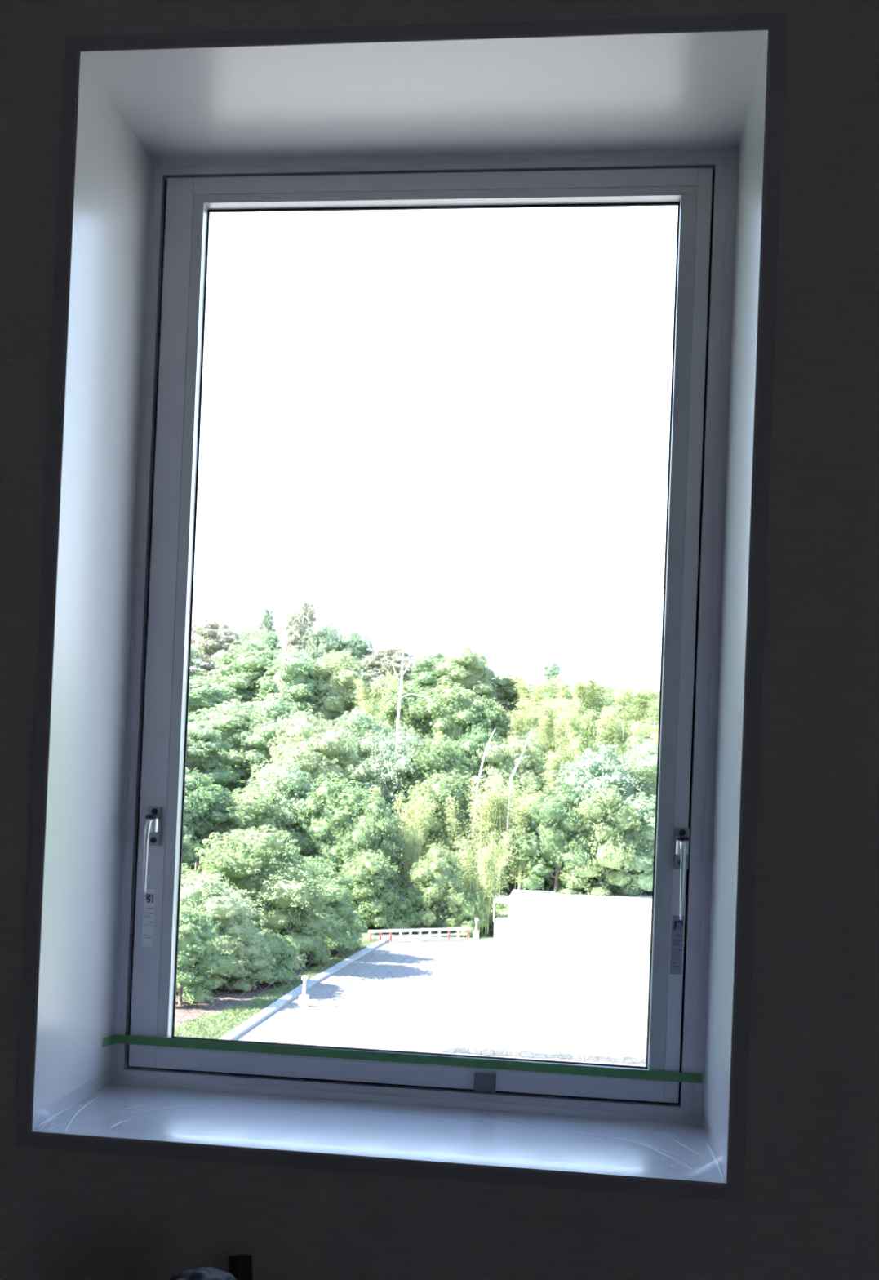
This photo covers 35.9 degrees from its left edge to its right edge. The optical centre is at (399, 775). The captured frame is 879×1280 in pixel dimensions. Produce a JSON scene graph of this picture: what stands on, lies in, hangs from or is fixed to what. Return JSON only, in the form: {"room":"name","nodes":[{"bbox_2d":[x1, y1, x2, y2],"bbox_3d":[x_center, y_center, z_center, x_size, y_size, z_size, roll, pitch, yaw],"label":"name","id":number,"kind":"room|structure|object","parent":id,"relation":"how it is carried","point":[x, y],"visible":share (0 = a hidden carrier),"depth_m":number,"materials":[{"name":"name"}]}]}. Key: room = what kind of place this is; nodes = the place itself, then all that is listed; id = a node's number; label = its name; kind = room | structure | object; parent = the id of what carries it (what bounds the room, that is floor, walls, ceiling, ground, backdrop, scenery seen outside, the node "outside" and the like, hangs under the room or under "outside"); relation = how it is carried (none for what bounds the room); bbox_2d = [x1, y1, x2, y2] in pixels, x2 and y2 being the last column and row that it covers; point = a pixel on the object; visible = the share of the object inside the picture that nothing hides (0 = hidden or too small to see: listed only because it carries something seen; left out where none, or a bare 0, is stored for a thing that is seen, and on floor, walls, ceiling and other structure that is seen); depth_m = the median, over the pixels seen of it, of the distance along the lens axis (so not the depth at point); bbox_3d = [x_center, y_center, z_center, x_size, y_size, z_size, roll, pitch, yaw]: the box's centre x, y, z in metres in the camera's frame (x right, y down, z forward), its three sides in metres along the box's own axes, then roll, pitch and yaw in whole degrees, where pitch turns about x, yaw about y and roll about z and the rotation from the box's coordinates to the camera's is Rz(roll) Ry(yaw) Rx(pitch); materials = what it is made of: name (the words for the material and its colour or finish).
{"room":"room interior","nodes":[
{"label":"room interior","id":0,"kind":"room"},
{"bbox_2d":[0,0,878,1279],"bbox_3d":[-0.088,-0.015,1.784,7.400,2.800,0.434,2,-1,7],"label":"wall","id":1,"kind":"structure","parent":0,"point":[809,1210],"depth_m":1.51,"materials":[{"name":"paint"}]},
{"bbox_2d":[15,12,786,1202],"bbox_3d":[0.020,-0.197,1.787,0.880,1.333,0.470,2,-1,7],"label":"window","id":2,"kind":"structure","parent":1,"relation":"in","point":[162,133],"depth_m":1.77,"materials":[{"name":"paint"}]},
{"bbox_2d":[143,907,153,937],"bbox_3d":[-0.346,0.203,1.867,0.013,0.042,0.001,2,-1,7],"label":"print","id":3,"kind":"object","parent":2,"relation":"attached to","point":[148,912],"depth_m":1.87,"materials":[{"name":"grey paper"}]},
{"bbox_2d":[35,1034,724,1182],"bbox_3d":[-0.024,0.527,1.668,0.798,0.319,0.296,2,-1,7],"label":"film","id":4,"kind":"object","parent":2,"relation":"attached to","point":[116,1038],"visible":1,"depth_m":1.81,"materials":[{"name":"plastic"}]},
{"bbox_2d":[473,1072,496,1093],"bbox_3d":[0.114,0.408,1.799,0.029,0.026,0.002,2,-1,7],"label":"tape patch","id":5,"kind":"object","parent":2,"relation":"attached to","point":[483,1082],"visible":1,"depth_m":1.80,"materials":[{"name":"grey plastic"}]},
{"bbox_2d":[672,934,682,967],"bbox_3d":[0.364,0.230,1.776,0.012,0.042,0.001,2,-1,7],"label":"print","id":6,"kind":"object","parent":2,"relation":"attached to","point":[677,939],"depth_m":1.78,"materials":[{"name":"grey paper"}]},
{"bbox_3d":[-0.605,1.406,-1.813,7.400,0.200,7.640,2,-1,7],"label":"floor","id":7,"kind":"structure","parent":0,"visible":0},
{"bbox_2d":[228,1253,252,1279],"bbox_3d":[-0.157,0.959,1.429,0.023,0.843,0.216,3,-1,-24],"label":"batten","id":8,"kind":"object","parent":7,"relation":"on","point":[240,1266],"visible":1,"depth_m":1.51,"materials":[{"name":"brown wood"}]},
{"bbox_3d":[-0.228,0.968,1.344,0.150,0.810,0.180,2,-1,7],"label":"carton","id":9,"kind":"object","parent":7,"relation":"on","visible":0},
{"bbox_2d":[168,1266,237,1279],"bbox_3d":[-0.198,0.530,1.360,0.099,0.068,0.099,2,-1,7],"label":"plastic bag","id":10,"kind":"object","parent":9,"relation":"on","point":[202,1273],"visible":1,"depth_m":1.36,"materials":[{"name":"plastic"}]},
{"label":"outside","id":11,"kind":"structure","parent":0,"visible":0},
{"bbox_2d":[235,933,650,1066],"bbox_3d":[18.912,13.947,58.072,55.800,0.400,116.300,2,-1,7],"label":"ground","id":12,"kind":"structure","parent":11,"point":[465,976],"depth_m":81.02,"materials":[{"name":"grey concrete"}]},
{"bbox_2d":[298,974,309,1007],"bbox_3d":[-5.390,12.187,76.812,0.500,1.770,0.500,2,-1,7],"label":"bollard light","id":13,"kind":"object","parent":12,"relation":"on","point":[305,997],"visible":0.97,"depth_m":76.60,"materials":[{"name":"white paint"}]},
{"bbox_2d":[218,937,389,1039],"bbox_3d":[-5.090,13.212,86.611,1.500,0.270,56.000,2,-1,7],"label":"kerb","id":14,"kind":"object","parent":12,"relation":"on","point":[262,1015],"visible":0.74,"depth_m":79.64,"materials":[{"name":"concrete"}]},
{"bbox_2d":[368,927,471,942],"bbox_3d":[1.810,13.482,114.802,10.473,1.020,0.340,3,-1,-35],"label":"guard rail","id":15,"kind":"object","parent":12,"relation":"on","point":[458,929],"visible":0.94,"depth_m":114.79,"materials":[{"name":"white metal"}]},
{"bbox_2d":[442,1047,646,1064],"bbox_3d":[7.618,13.393,64.635,11.035,0.050,1.641,2,-1,5],"label":"channel","id":16,"kind":"object","parent":12,"relation":"on","point":[462,1050],"visible":0.8,"depth_m":64.57,"materials":[{"name":"grey concrete"}]},
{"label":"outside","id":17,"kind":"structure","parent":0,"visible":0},
{"bbox_2d":[176,668,659,995],"bbox_3d":[5.055,-1.378,131.009,237.000,31.609,258.000,2,-1,7],"label":"hillside","id":18,"kind":"structure","parent":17,"point":[231,786],"depth_m":154.51,"materials":[{"name":"green plant"}]},
{"bbox_2d":[181,862,200,886],"bbox_3d":[-16.774,7.696,88.657,10.388,4.981,10.324,2,-1,17],"label":"evergreen tree","id":19,"kind":"object","parent":18,"relation":"on","point":[184,876],"visible":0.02,"depth_m":87.73,"materials":[{"name":"green plant"}]},
{"bbox_2d":[182,799,203,862],"bbox_3d":[-21.899,4.045,116.647,10.388,7.008,10.324,2,-1,-10],"label":"evergreen tree","id":20,"kind":"object","parent":18,"relation":"on","point":[187,843],"visible":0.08,"depth_m":116.46,"materials":[{"name":"green plant"}]},
{"bbox_2d":[190,646,204,679],"bbox_3d":[-32.413,-15.883,187.405,11.844,6.706,11.579,2,-1,31],"label":"pine tree","id":21,"kind":"object","parent":18,"relation":"on","point":[193,655],"visible":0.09,"depth_m":187.01,"materials":[{"name":"green plant"}]},
{"bbox_2d":[182,768,235,871],"bbox_3d":[-18.143,4.081,122.910,9.729,9.275,8.396,3,-1,-30],"label":"evergreen tree","id":22,"kind":"object","parent":18,"relation":"on","point":[199,805],"visible":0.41,"depth_m":121.01,"materials":[{"name":"green plant"}]},
{"bbox_2d":[186,719,240,783],"bbox_3d":[-22.603,-2.281,147.863,10.444,7.806,9.480,3,-1,-24],"label":"pine tree","id":23,"kind":"object","parent":18,"relation":"on","point":[200,735],"visible":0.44,"depth_m":145.89,"materials":[{"name":"green plant"}]},
{"bbox_2d":[187,675,242,724],"bbox_3d":[-24.456,-9.034,170.323,10.563,7.112,9.643,3,-1,-16],"label":"pine tree","id":24,"kind":"object","parent":18,"relation":"on","point":[202,686],"visible":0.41,"depth_m":168.25,"materials":[{"name":"green plant"}]},
{"bbox_2d":[191,613,244,678],"bbox_3d":[-27.377,-18.402,193.158,11.311,9.312,11.363,2,-1,15],"label":"sparse tree","id":25,"kind":"object","parent":18,"relation":"on","point":[212,644],"visible":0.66,"depth_m":190.93,"materials":[{"name":"green plant"}]},
{"bbox_2d":[186,697,272,782],"bbox_3d":[-18.988,-4.084,155.337,11.844,9.630,11.579,3,-1,-26],"label":"pine tree","id":26,"kind":"object","parent":18,"relation":"on","point":[233,737],"visible":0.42,"depth_m":152.52,"materials":[{"name":"green plant"}]},
{"bbox_2d":[205,637,282,711],"bbox_3d":[-19.789,-12.965,177.713,11.844,10.553,11.579,2,-1,-3],"label":"pine tree","id":27,"kind":"object","parent":18,"relation":"on","point":[244,661],"visible":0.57,"depth_m":175.38,"materials":[{"name":"green plant"}]},
{"bbox_2d":[192,785,300,872],"bbox_3d":[-14.711,5.355,124.433,9.823,9.111,9.506,3,-1,-31],"label":"evergreen tree","id":28,"kind":"object","parent":18,"relation":"on","point":[262,805],"visible":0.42,"depth_m":122.20,"materials":[{"name":"green plant"}]},
{"bbox_2d":[226,624,282,653],"bbox_3d":[-20.529,-17.337,193.702,8.805,8.782,9.644,2,-1,-8],"label":"pine tree","id":29,"kind":"object","parent":18,"relation":"on","point":[268,637],"visible":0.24,"depth_m":192.15,"materials":[{"name":"green plant"}]},
{"bbox_2d":[255,603,278,645],"bbox_3d":[-19.449,-19.657,198.026,3.686,11.254,3.513,2,-1,27],"label":"tree","id":30,"kind":"object","parent":18,"relation":"on","point":[266,617],"visible":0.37,"depth_m":197.43,"materials":[{"name":"green plant"}]},
{"bbox_2d":[174,939,365,1025],"bbox_3d":[-8.818,13.159,88.600,6.400,0.120,51.000,2,-1,7],"label":"leaf litter","id":31,"kind":"object","parent":18,"relation":"on","point":[229,997],"visible":0.13,"depth_m":77.81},
{"bbox_2d":[176,902,233,1004],"bbox_3d":[-11.919,9.894,75.366,5.237,5.781,4.662,3,-1,-42],"label":"evergreen tree","id":32,"kind":"object","parent":31,"relation":"on","point":[197,995],"visible":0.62,"depth_m":74.73,"materials":[{"name":"green plant"}]},
{"bbox_2d":[176,871,272,991],"bbox_3d":[-12.009,9.328,81.580,8.165,7.113,8.441,3,-1,-37],"label":"tree","id":33,"kind":"object","parent":31,"relation":"on","point":[234,913],"visible":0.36,"depth_m":79.81,"materials":[{"name":"green plant"}]},
{"bbox_2d":[205,920,279,992],"bbox_3d":[-10.250,10.730,82.321,6.062,4.470,5.760,3,-1,-37],"label":"tree","id":34,"kind":"object","parent":31,"relation":"on","point":[255,973],"visible":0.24,"depth_m":81.08,"materials":[{"name":"green plant"}]},
{"bbox_2d":[194,824,346,955],"bbox_3d":[-9.307,8.250,93.005,10.773,9.868,10.840,2,-1,11],"label":"evergreen tree","id":35,"kind":"object","parent":31,"relation":"on","point":[268,847],"visible":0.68,"depth_m":91.19,"materials":[{"name":"green plant"}]},
{"bbox_2d":[251,931,307,984],"bbox_3d":[-8.107,11.501,85.142,4.465,3.464,4.137,2,-1,41],"label":"shrub","id":36,"kind":"object","parent":31,"relation":"on","point":[281,949],"visible":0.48,"depth_m":84.23,"materials":[{"name":"green plant"}]},
{"bbox_2d":[276,928,331,965],"bbox_3d":[-6.728,11.710,95.018,4.774,3.446,4.321,3,-1,-41],"label":"shrub","id":37,"kind":"object","parent":31,"relation":"on","point":[320,959],"visible":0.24,"depth_m":94.24,"materials":[{"name":"green plant"}]},
{"bbox_2d":[287,855,363,954],"bbox_3d":[-5.717,9.681,100.845,7.243,7.554,7.484,2,-1,40],"label":"evergreen tree","id":38,"kind":"object","parent":31,"relation":"on","point":[341,909],"visible":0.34,"depth_m":99.39,"materials":[{"name":"green plant"}]},
{"bbox_2d":[239,692,309,788],"bbox_3d":[-13.384,-3.427,152.868,9.643,11.861,10.563,1,-1,43],"label":"pine tree","id":39,"kind":"object","parent":18,"relation":"on","point":[268,723],"visible":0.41,"depth_m":150.23,"materials":[{"name":"green plant"}]},
{"bbox_2d":[174,938,378,1039],"bbox_3d":[-7.443,13.183,87.920,5.300,0.120,54.000,2,-1,7],"label":"grass verge","id":40,"kind":"structure","parent":18,"relation":"on","point":[203,1020],"depth_m":68.93,"materials":[{"name":"green plant"}]},
{"bbox_2d":[174,937,379,1039],"bbox_3d":[-7.106,13.074,88.365,4.814,0.325,51.189,2,-1,7],"label":"grass tufts","id":41,"kind":"object","parent":18,"relation":"on","point":[285,988],"visible":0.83,"depth_m":73.96,"materials":[{"name":"green plant"}]},
{"bbox_2d":[246,759,319,859],"bbox_3d":[-11.201,4.272,130.339,8.805,11.752,9.644,3,-1,-13],"label":"pine tree","id":42,"kind":"object","parent":18,"relation":"on","point":[288,797],"visible":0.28,"depth_m":128.15,"materials":[{"name":"green plant"}]},
{"bbox_2d":[244,644,325,726],"bbox_3d":[-14.108,-10.791,172.980,10.899,12.109,9.892,2,-1,15],"label":"pine tree","id":43,"kind":"object","parent":18,"relation":"on","point":[293,680],"visible":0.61,"depth_m":170.86,"materials":[{"name":"green plant"}]},
{"bbox_2d":[279,592,317,662],"bbox_3d":[-14.753,-19.917,197.628,6.141,13.510,6.622,3,-1,-15],"label":"sparse tree","id":44,"kind":"object","parent":18,"relation":"on","point":[297,632],"visible":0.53,"depth_m":196.51,"materials":[{"name":"green plant"}]},
{"bbox_2d":[250,709,365,792],"bbox_3d":[-9.134,0.612,139.993,12.405,15.030,13.056,2,-1,21],"label":"tree","id":45,"kind":"object","parent":18,"relation":"on","point":[307,731],"visible":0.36,"depth_m":136.92,"materials":[{"name":"green plant"}]},
{"bbox_2d":[300,619,349,664],"bbox_3d":[-10.288,-17.452,194.717,8.300,10.525,7.698,2,-1,34],"label":"tree","id":46,"kind":"object","parent":18,"relation":"on","point":[325,646],"visible":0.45,"depth_m":193.56,"materials":[{"name":"green plant"}]},
{"bbox_2d":[289,772,376,877],"bbox_3d":[-6.568,6.171,126.942,9.082,13.180,8.390,2,-1,28],"label":"evergreen tree","id":47,"kind":"object","parent":18,"relation":"on","point":[336,815],"visible":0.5,"depth_m":125.64,"materials":[{"name":"green plant"}]},
{"bbox_2d":[305,648,374,733],"bbox_3d":[-8.050,-10.316,174.066,9.526,12.002,9.848,2,-1,19],"label":"tree","id":48,"kind":"object","parent":18,"relation":"on","point":[344,667],"visible":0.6,"depth_m":172.20,"materials":[{"name":"green plant"}]},
{"bbox_2d":[341,918,368,950],"bbox_3d":[-4.834,11.893,104.658,4.998,3.402,5.177,2,-1,-8],"label":"shrub","id":49,"kind":"object","parent":18,"relation":"on","point":[358,925],"visible":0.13,"depth_m":104.34,"materials":[{"name":"green plant"}]},
{"bbox_2d":[333,629,378,686],"bbox_3d":[-6.149,-16.546,194.173,8.755,9.095,8.343,2,-1,35],"label":"tree","id":50,"kind":"object","parent":18,"relation":"on","point":[353,639],"visible":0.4,"depth_m":192.43,"materials":[{"name":"green plant"}]},
{"bbox_2d":[324,706,396,804],"bbox_3d":[-4.861,-1.387,149.410,10.896,12.527,10.652,3,-1,-35],"label":"pine tree","id":51,"kind":"object","parent":18,"relation":"on","point":[349,724],"visible":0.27,"depth_m":147.50,"materials":[{"name":"green plant"}]},
{"bbox_2d":[333,789,408,926],"bbox_3d":[-2.715,7.611,125.081,7.217,12.746,7.969,2,-1,-2],"label":"evergreen tree","id":52,"kind":"object","parent":18,"relation":"on","point":[361,842],"visible":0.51,"depth_m":123.21,"materials":[{"name":"green plant"}]},
{"bbox_2d":[338,848,404,932],"bbox_3d":[-3.024,10.200,121.053,6.775,7.404,6.733,3,-1,-14],"label":"evergreen tree","id":53,"kind":"object","parent":18,"relation":"on","point":[367,886],"visible":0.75,"depth_m":119.28,"materials":[{"name":"green plant"}]},
{"bbox_2d":[351,671,399,724],"bbox_3d":[-2.758,-8.078,169.642,6.806,11.142,7.486,2,-1,23],"label":"clump","id":54,"kind":"object","parent":18,"relation":"on","point":[363,691],"visible":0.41,"depth_m":168.58,"materials":[{"name":"green plant"}]},
{"bbox_2d":[360,640,417,694],"bbox_3d":[-0.948,-14.945,191.739,9.501,8.389,9.544,3,-1,-22],"label":"sparse tree","id":55,"kind":"object","parent":18,"relation":"on","point":[388,658],"visible":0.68,"depth_m":190.19,"materials":[{"name":"green plant"}]},
{"bbox_2d":[358,724,426,826],"bbox_3d":[-0.478,0.536,144.590,8.126,12.067,8.762,2,-1,41],"label":"tree","id":56,"kind":"object","parent":18,"relation":"on","point":[397,758],"visible":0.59,"depth_m":143.42,"materials":[{"name":"green plant"}]},
{"bbox_2d":[367,884,424,933],"bbox_3d":[-0.041,11.975,121.682,5.805,4.454,5.378,2,-1,6],"label":"shrub","id":57,"kind":"object","parent":18,"relation":"on","point":[409,913],"visible":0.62,"depth_m":120.33,"materials":[{"name":"green plant"}]},
{"bbox_2d":[371,680,432,749],"bbox_3d":[1.474,-6.117,164.802,9.053,10.960,9.355,2,-1,38],"label":"evergreen tree","id":58,"kind":"object","parent":18,"relation":"on","point":[392,700],"visible":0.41,"depth_m":162.99,"materials":[{"name":"green plant"}]},
{"bbox_2d":[365,783,439,892],"bbox_3d":[0.064,6.373,130.076,7.164,11.063,6.350,2,-1,17],"label":"clump","id":59,"kind":"object","parent":18,"relation":"on","point":[420,821],"visible":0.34,"depth_m":129.60,"materials":[{"name":"green plant"}]},
{"bbox_2d":[389,819,425,917],"bbox_3d":[0.239,8.954,125.925,4.471,9.827,4.845,2,-1,4],"label":"clump","id":60,"kind":"object","parent":18,"relation":"on","point":[409,862],"visible":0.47,"depth_m":124.79,"materials":[{"name":"green plant"}]},
{"bbox_2d":[391,647,434,795],"bbox_3d":[1.358,-5.816,154.778,5.088,17.679,0.380,2,-1,7],"label":"bare tree","id":61,"kind":"object","parent":18,"relation":"on","point":[402,673],"visible":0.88,"depth_m":154.88,"materials":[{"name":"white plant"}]},
{"bbox_2d":[402,647,448,697],"bbox_3d":[4.656,-13.671,188.864,8.800,8.644,9.001,2,-1,14],"label":"tree","id":62,"kind":"object","parent":18,"relation":"on","point":[425,667],"visible":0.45,"depth_m":186.69,"materials":[{"name":"green plant"}]},
{"bbox_2d":[400,768,473,873],"bbox_3d":[3.733,4.835,134.477,8.130,10.994,8.080,2,-1,-3],"label":"evergreen tree","id":63,"kind":"object","parent":18,"relation":"on","point":[439,786],"visible":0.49,"depth_m":132.29,"materials":[{"name":"green plant"}]},
{"bbox_2d":[398,734,478,826],"bbox_3d":[4.262,1.050,144.005,8.977,10.878,9.033,2,-1,-1],"label":"evergreen tree","id":64,"kind":"object","parent":18,"relation":"on","point":[440,753],"visible":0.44,"depth_m":142.44,"materials":[{"name":"green plant"}]},
{"bbox_2d":[408,843,470,933],"bbox_3d":[3.598,10.089,121.726,6.081,8.183,5.885,2,-1,33],"label":"evergreen tree","id":65,"kind":"object","parent":18,"relation":"on","point":[445,864],"visible":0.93,"depth_m":120.68,"materials":[{"name":"green plant"}]},
{"bbox_2d":[417,681,481,750],"bbox_3d":[6.143,-5.317,162.491,8.390,12.016,9.082,3,-1,-40],"label":"evergreen tree","id":66,"kind":"object","parent":18,"relation":"on","point":[451,711],"visible":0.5,"depth_m":160.54,"materials":[{"name":"green plant"}]},
{"bbox_2d":[431,642,501,706],"bbox_3d":[9.195,-13.010,184.188,10.258,10.251,9.747,3,-1,-15],"label":"tree","id":67,"kind":"object","parent":18,"relation":"on","point":[485,677],"visible":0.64,"depth_m":181.88,"materials":[{"name":"green plant"}]},
{"bbox_2d":[442,890,489,937],"bbox_3d":[5.968,12.334,121.477,4.321,4.148,4.774,2,-1,-3],"label":"shrub","id":68,"kind":"object","parent":18,"relation":"on","point":[468,908],"visible":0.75,"depth_m":120.36,"materials":[{"name":"green plant"}]},
{"bbox_2d":[472,917,479,937],"bbox_3d":[6.798,13.382,119.231,0.500,1.770,0.500,2,-1,7],"label":"bollard light","id":69,"kind":"object","parent":18,"relation":"on","point":[476,933],"visible":1,"depth_m":119.02,"materials":[{"name":"white paint"}]},
{"bbox_2d":[449,722,506,823],"bbox_3d":[8.568,-0.198,147.668,8.965,11.238,8.119,3,-1,-17],"label":"evergreen tree","id":70,"kind":"object","parent":18,"relation":"on","point":[475,737],"visible":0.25,"depth_m":145.43,"materials":[{"name":"green plant"}]},
{"bbox_2d":[441,772,518,894],"bbox_3d":[7.800,5.372,130.890,7.454,12.011,6.878,2,-1,4],"label":"clump","id":71,"kind":"object","parent":18,"relation":"on","point":[487,825],"visible":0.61,"depth_m":130.33,"materials":[{"name":"green plant"}]},
{"bbox_2d":[449,827,517,933],"bbox_3d":[7.492,9.448,123.926,7.046,9.742,6.405,2,-1,23],"label":"clump","id":72,"kind":"object","parent":18,"relation":"on","point":[486,893],"visible":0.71,"depth_m":122.91,"materials":[{"name":"green plant"}]},
{"bbox_2d":[472,728,495,844],"bbox_3d":[8.778,1.378,140.565,2.015,12.695,0.304,2,-1,7],"label":"bare tree","id":73,"kind":"object","parent":18,"relation":"on","point":[488,744],"visible":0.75,"depth_m":140.54,"materials":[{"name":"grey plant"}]},
{"bbox_2d":[463,694,514,745],"bbox_3d":[10.544,-4.855,163.794,9.242,9.817,7.976,3,-1,-16],"label":"evergreen tree","id":74,"kind":"object","parent":18,"relation":"on","point":[493,720],"visible":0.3,"depth_m":161.88,"materials":[{"name":"green plant"}]},
{"bbox_2d":[471,734,547,829],"bbox_3d":[11.961,0.939,145.471,9.185,10.770,8.159,2,-1,-10],"label":"tree","id":75,"kind":"object","parent":18,"relation":"on","point":[517,746],"visible":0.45,"depth_m":143.60,"materials":[{"name":"green plant"}]},
{"bbox_2d":[490,672,528,711],"bbox_3d":[14.764,-11.631,187.496,7.730,5.534,8.702,3,-1,-18],"label":"tree","id":76,"kind":"object","parent":18,"relation":"on","point":[503,695],"visible":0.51,"depth_m":185.55,"materials":[{"name":"green plant"}]},
{"bbox_2d":[480,777,545,894],"bbox_3d":[11.685,5.870,131.564,8.007,11.418,8.808,3,-1,-16],"label":"clump","id":77,"kind":"object","parent":18,"relation":"on","point":[523,810],"visible":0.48,"depth_m":129.89,"materials":[{"name":"green plant"}]},
{"bbox_2d":[485,857,545,886],"bbox_3d":[11.522,9.174,133.151,6.118,3.402,5.907,3,-1,-34],"label":"shrub","id":78,"kind":"object","parent":18,"relation":"on","point":[509,881],"visible":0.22,"depth_m":131.38,"materials":[{"name":"green plant"}]},
{"bbox_2d":[506,728,532,835],"bbox_3d":[12.363,1.597,140.104,2.317,13.103,0.342,2,-1,7],"label":"bare tree","id":79,"kind":"object","parent":18,"relation":"on","point":[526,744],"visible":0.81,"depth_m":140.06,"materials":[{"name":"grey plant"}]},
{"bbox_2d":[493,697,551,762],"bbox_3d":[14.608,-4.642,163.242,7.541,9.336,8.508,2,-1,9],"label":"clump","id":80,"kind":"object","parent":18,"relation":"on","point":[518,729],"visible":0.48,"depth_m":161.92,"materials":[{"name":"green plant"}]},
{"bbox_2d":[513,674,558,724],"bbox_3d":[18.208,-10.273,181.436,6.878,7.168,7.454,2,-1,18],"label":"clump","id":81,"kind":"object","parent":18,"relation":"on","point":[534,695],"visible":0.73,"depth_m":181.48,"materials":[{"name":"green plant"}]},
{"bbox_2d":[540,659,563,697],"bbox_3d":[21.626,-13.863,192.589,3.635,5.670,3.920,2,-1,18],"label":"tree","id":82,"kind":"object","parent":18,"relation":"on","point":[550,672],"visible":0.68,"depth_m":192.10,"materials":[{"name":"green plant"}]},
{"bbox_2d":[506,781,599,894],"bbox_3d":[14.771,6.394,128.734,8.897,11.984,9.394,2,-1,-3],"label":"evergreen tree","id":83,"kind":"object","parent":18,"relation":"on","point":[558,808],"visible":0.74,"depth_m":126.88,"materials":[{"name":"green plant"}]},
{"bbox_2d":[526,736,586,800],"bbox_3d":[16.013,1.125,144.084,8.367,11.183,7.607,2,-1,29],"label":"clump","id":84,"kind":"object","parent":18,"relation":"on","point":[555,766],"visible":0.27,"depth_m":142.27,"materials":[{"name":"green plant"}]},
{"bbox_2d":[532,697,585,771],"bbox_3d":[18.991,-4.898,163.105,6.878,9.644,7.454,2,-1,15],"label":"clump","id":85,"kind":"object","parent":18,"relation":"on","point":[554,731],"visible":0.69,"depth_m":163.19,"materials":[{"name":"green plant"}]},
{"bbox_2d":[493,888,652,948],"bbox_3d":[22.986,13.117,122.548,28.400,3.720,13.820,2,-1,7],"label":"building","id":86,"kind":"structure","parent":18,"relation":"on","point":[563,904],"depth_m":116.86,"materials":[{"name":"white paint"}]},
{"bbox_2d":[553,865,598,888],"bbox_3d":[17.906,9.692,132.345,6.698,3.464,6.205,1,-1,43],"label":"shrub","id":87,"kind":"object","parent":18,"relation":"on","point":[564,865],"visible":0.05,"depth_m":130.52,"materials":[{"name":"green plant"}]},
{"bbox_2d":[548,667,608,735],"bbox_3d":[23.193,-9.755,177.616,9.248,8.918,8.407,2,-1,32],"label":"clump","id":88,"kind":"object","parent":18,"relation":"on","point":[577,691],"visible":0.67,"depth_m":175.85,"materials":[{"name":"green plant"}]},
{"bbox_2d":[559,705,623,776],"bbox_3d":[22.667,-4.090,160.156,8.007,9.206,8.808,2,-1,36],"label":"clump","id":89,"kind":"object","parent":18,"relation":"on","point":[571,725],"visible":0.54,"depth_m":159.37,"materials":[{"name":"green plant"}]},
{"bbox_2d":[550,741,648,808],"bbox_3d":[19.642,3.663,134.031,11.520,14.205,10.977,2,-1,0],"label":"tree","id":90,"kind":"object","parent":18,"relation":"on","point":[595,775],"visible":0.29,"depth_m":133.23,"materials":[{"name":"green plant"}]},
{"bbox_2d":[557,784,643,896],"bbox_3d":[19.150,6.630,128.247,9.355,11.818,9.053,2,-1,39],"label":"evergreen tree","id":91,"kind":"object","parent":18,"relation":"on","point":[602,820],"visible":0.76,"depth_m":125.61,"materials":[{"name":"green plant"}]},
{"bbox_2d":[577,674,641,736],"bbox_3d":[27.407,-9.321,178.231,8.956,8.493,7.938,2,-1,22],"label":"clump","id":92,"kind":"object","parent":18,"relation":"on","point":[600,699],"visible":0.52,"depth_m":177.01,"materials":[{"name":"green plant"}]},
{"bbox_2d":[595,710,656,769],"bbox_3d":[26.638,-3.429,159.290,8.956,8.328,7.938,3,-1,-35],"label":"clump","id":93,"kind":"object","parent":18,"relation":"on","point":[634,730],"visible":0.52,"depth_m":158.52,"materials":[{"name":"green plant"}]},
{"bbox_2d":[597,791,656,896],"bbox_3d":[23.198,6.787,129.635,9.949,10.531,9.726,1,-1,43],"label":"pine tree","id":94,"kind":"object","parent":18,"relation":"on","point":[644,864],"visible":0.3,"depth_m":126.91,"materials":[{"name":"green plant"}]},
{"bbox_2d":[608,682,660,741],"bbox_3d":[30.273,-8.294,174.505,6.878,7.656,7.454,3,-1,-15],"label":"clump","id":95,"kind":"object","parent":18,"relation":"on","point":[642,702],"visible":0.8,"depth_m":173.38,"materials":[{"name":"green plant"}]},
{"bbox_2d":[613,734,657,804],"bbox_3d":[24.696,2.538,137.531,10.444,13.709,9.480,2,-1,23],"label":"pine tree","id":96,"kind":"object","parent":18,"relation":"on","point":[647,760],"visible":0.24,"depth_m":135.06,"materials":[{"name":"green plant"}]},
{"bbox_2d":[627,724,658,751],"bbox_3d":[30.197,-2.165,156.291,7.454,8.125,6.878,2,-1,17],"label":"clump","id":97,"kind":"object","parent":18,"relation":"on","point":[653,726],"visible":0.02,"depth_m":155.68,"materials":[{"name":"green plant"}]},
{"bbox_2d":[635,698,659,742],"bbox_3d":[34.261,-7.081,173.339,8.007,6.363,8.808,3,-1,-17],"label":"clump","id":98,"kind":"object","parent":18,"relation":"on","point":[655,718],"visible":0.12,"depth_m":172.09,"materials":[{"name":"green plant"}]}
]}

